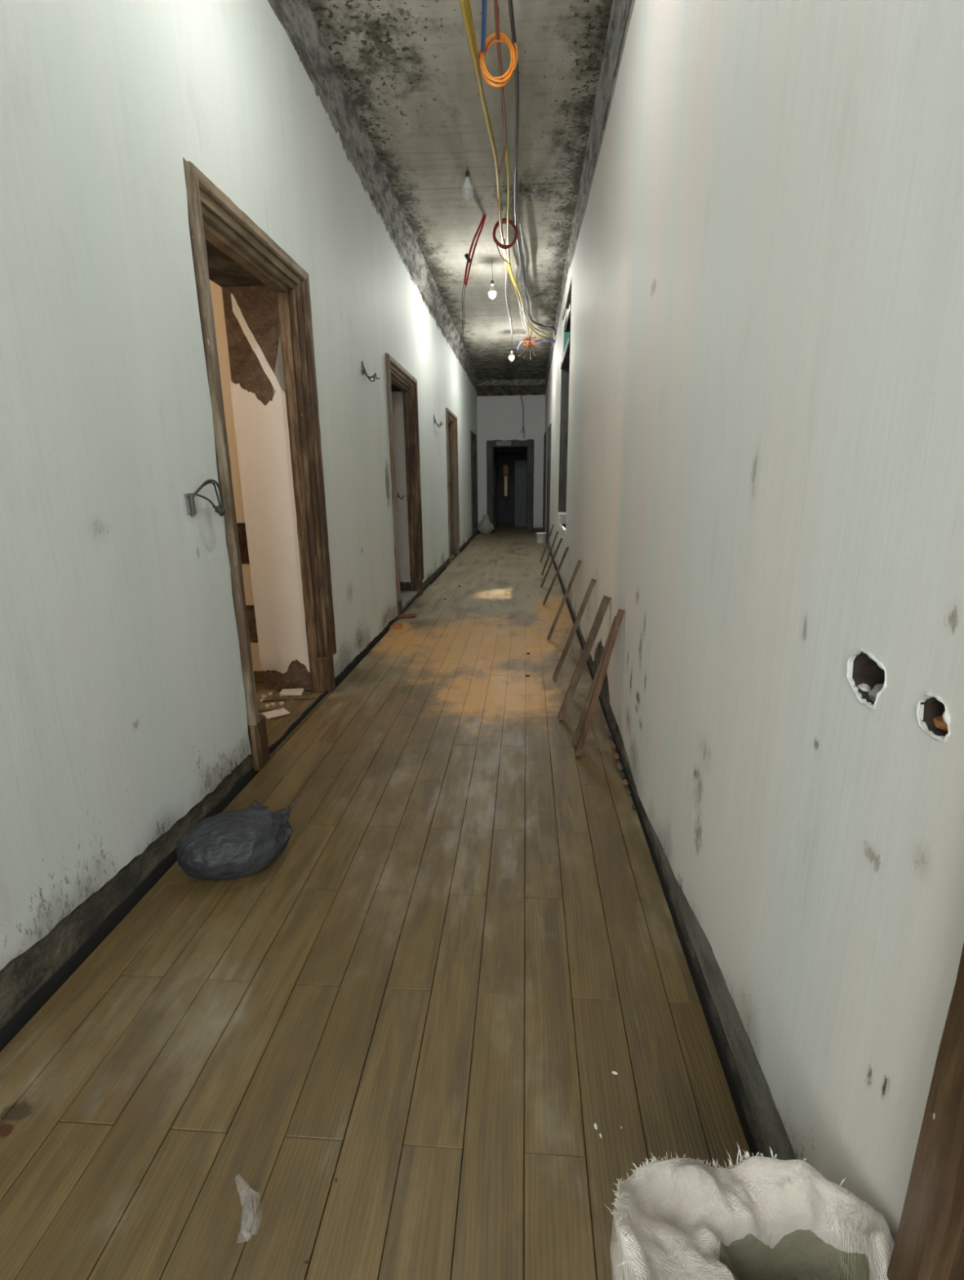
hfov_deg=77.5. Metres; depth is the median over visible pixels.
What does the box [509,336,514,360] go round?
bulb
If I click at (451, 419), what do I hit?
door frame
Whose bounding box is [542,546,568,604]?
batten
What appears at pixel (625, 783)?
lump
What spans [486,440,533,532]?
door
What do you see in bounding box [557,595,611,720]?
batten
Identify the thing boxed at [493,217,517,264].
ring
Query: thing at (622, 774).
lump
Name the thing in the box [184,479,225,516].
stub
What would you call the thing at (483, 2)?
cable
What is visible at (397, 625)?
lump
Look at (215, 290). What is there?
wall
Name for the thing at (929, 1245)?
door
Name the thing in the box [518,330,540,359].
knot
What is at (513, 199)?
cable
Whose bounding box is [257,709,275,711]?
wood splinter
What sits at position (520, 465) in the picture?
door
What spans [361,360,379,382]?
stub
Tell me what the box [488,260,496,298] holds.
bulb
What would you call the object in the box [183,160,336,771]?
door frame
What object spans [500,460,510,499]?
window
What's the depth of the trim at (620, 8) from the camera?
4.72 m
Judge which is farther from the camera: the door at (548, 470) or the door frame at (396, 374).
the door at (548, 470)
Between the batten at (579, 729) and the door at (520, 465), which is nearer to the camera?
the batten at (579, 729)
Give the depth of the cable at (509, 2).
4.83 m
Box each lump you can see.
[393,622,402,629]
[610,742,615,749]
[613,753,619,759]
[617,762,623,771]
[620,771,625,778]
[622,778,628,786]
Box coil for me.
[478,6,517,87]
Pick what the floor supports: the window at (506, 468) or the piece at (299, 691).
the piece at (299, 691)
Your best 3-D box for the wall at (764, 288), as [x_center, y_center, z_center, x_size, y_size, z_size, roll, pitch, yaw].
[1.367,-2.758,7.674,0.518,4.510,21.600,0,15,4]
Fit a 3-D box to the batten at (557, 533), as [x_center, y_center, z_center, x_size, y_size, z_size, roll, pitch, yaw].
[1.115,-1.425,9.882,0.317,0.713,0.047,-6,16,-21]
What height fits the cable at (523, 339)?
0.133 m
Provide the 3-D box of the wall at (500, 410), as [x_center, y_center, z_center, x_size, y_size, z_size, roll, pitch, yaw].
[0.869,-5.453,17.959,2.815,4.510,0.460,0,15,4]
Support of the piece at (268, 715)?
on the floor
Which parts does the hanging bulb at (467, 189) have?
glass bulb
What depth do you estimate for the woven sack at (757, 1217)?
0.93 m
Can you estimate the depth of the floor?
1.73 m
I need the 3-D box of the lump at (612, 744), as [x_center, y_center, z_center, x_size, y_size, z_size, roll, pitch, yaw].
[0.761,0.615,3.477,0.027,0.030,0.062,0,15,4]
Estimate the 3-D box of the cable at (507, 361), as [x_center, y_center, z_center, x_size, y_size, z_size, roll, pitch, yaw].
[0.650,-7.039,15.756,0.041,0.040,2.699,0,15,2]
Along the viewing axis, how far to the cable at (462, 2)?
4.28 m
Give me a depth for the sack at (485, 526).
17.93 m
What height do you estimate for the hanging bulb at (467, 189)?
0.299 m
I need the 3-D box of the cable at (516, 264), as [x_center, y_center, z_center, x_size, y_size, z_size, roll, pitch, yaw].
[0.648,-5.386,9.776,0.094,0.100,3.952,1,15,7]
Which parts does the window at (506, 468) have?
pane, pane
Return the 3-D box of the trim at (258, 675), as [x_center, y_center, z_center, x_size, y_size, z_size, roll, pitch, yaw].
[-1.912,0.289,4.689,0.525,0.100,0.012,0,15,4]
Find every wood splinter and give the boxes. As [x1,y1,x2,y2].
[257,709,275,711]
[262,697,286,702]
[292,697,315,699]
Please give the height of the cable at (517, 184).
0.053 m
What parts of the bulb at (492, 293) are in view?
glass bulb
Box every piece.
[262,707,290,719]
[279,688,304,696]
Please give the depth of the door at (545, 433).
16.91 m
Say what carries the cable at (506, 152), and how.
attached to the ceiling
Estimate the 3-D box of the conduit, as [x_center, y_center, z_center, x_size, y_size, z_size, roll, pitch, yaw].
[-0.043,-4.085,6.811,0.459,1.503,0.053,0,15,4]
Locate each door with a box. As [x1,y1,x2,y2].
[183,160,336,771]
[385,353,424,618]
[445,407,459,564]
[470,430,477,539]
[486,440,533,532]
[493,446,527,526]
[542,431,546,532]
[546,423,551,549]
[886,942,963,1279]
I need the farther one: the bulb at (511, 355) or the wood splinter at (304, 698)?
the bulb at (511, 355)
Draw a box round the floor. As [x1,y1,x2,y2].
[0,523,759,1279]
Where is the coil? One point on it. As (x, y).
(504, 37)
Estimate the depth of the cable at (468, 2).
4.66 m
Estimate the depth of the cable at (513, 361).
15.53 m
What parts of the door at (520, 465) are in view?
panel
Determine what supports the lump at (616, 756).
on the floor
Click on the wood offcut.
(413, 615)
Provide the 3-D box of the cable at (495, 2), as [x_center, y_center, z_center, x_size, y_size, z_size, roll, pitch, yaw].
[0.146,-4.042,4.696,0.102,0.155,3.430,0,15,2]
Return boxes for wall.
[0,0,478,1052]
[208,279,264,684]
[476,377,546,533]
[496,453,527,523]
[545,0,963,1242]
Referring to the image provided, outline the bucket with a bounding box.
[535,532,546,542]
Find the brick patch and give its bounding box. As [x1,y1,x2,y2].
[236,522,249,563]
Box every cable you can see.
[458,0,552,339]
[465,0,552,337]
[480,0,487,52]
[493,0,506,210]
[503,239,512,340]
[505,148,529,337]
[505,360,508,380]
[507,0,555,335]
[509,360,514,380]
[512,199,521,280]
[515,170,532,322]
[515,263,529,338]
[516,338,531,350]
[520,395,524,438]
[533,337,555,342]
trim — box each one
[253,671,264,683]
[267,0,479,390]
[544,0,630,386]
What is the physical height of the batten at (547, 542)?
0.710 m
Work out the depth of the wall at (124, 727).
2.33 m
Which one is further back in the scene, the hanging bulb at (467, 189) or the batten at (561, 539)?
the batten at (561, 539)
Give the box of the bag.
[176,800,293,881]
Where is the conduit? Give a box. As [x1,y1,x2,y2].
[459,214,486,351]
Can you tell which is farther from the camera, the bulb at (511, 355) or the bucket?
the bucket
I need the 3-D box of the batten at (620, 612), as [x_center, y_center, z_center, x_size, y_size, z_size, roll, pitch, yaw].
[0.649,0.242,3.323,0.284,0.828,0.042,-6,16,-21]
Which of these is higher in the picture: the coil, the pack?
the coil
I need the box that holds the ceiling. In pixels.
[306,0,613,379]
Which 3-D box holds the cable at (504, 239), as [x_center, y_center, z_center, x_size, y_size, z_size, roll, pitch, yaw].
[0.419,-5.371,9.572,0.078,0.046,5.104,0,15,4]
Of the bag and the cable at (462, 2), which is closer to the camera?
the bag
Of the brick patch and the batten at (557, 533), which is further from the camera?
the batten at (557, 533)
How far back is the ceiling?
5.05 m
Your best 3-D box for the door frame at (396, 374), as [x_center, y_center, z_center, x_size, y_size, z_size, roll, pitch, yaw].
[-0.965,-1.804,7.319,0.169,2.792,1.664,0,15,4]
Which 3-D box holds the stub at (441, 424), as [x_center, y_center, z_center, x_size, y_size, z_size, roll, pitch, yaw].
[-0.670,-3.482,9.571,0.079,0.185,0.420,4,15,17]
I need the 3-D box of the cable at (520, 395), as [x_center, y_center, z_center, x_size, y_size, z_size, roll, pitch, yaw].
[1.183,-6.524,17.550,0.144,1.184,0.023,0,15,4]
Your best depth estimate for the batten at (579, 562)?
5.80 m
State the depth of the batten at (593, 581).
4.61 m
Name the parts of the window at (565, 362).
sill, transom post, frame, transom panel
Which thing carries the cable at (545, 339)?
attached to the wall at (764, 288)
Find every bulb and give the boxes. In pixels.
[462,164,473,201]
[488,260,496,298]
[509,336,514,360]
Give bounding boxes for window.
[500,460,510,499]
[557,302,571,534]
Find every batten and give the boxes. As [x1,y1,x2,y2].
[539,524,554,562]
[540,537,562,586]
[541,531,558,575]
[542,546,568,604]
[546,560,582,639]
[552,578,596,680]
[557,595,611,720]
[572,615,616,746]
[574,608,624,756]
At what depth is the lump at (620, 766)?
3.20 m
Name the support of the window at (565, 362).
in the wall at (764, 288)
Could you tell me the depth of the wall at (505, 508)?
22.50 m
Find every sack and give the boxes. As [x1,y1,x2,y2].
[477,515,493,533]
[605,1143,894,1279]
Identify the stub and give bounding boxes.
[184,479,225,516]
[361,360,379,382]
[433,413,443,427]
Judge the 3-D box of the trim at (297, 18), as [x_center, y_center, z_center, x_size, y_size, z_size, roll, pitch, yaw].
[-0.858,-4.676,7.177,0.113,0.305,21.300,0,15,4]
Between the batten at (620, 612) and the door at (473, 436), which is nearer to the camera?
the batten at (620, 612)
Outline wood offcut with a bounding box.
[396,613,417,617]
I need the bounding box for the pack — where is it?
[557,511,565,515]

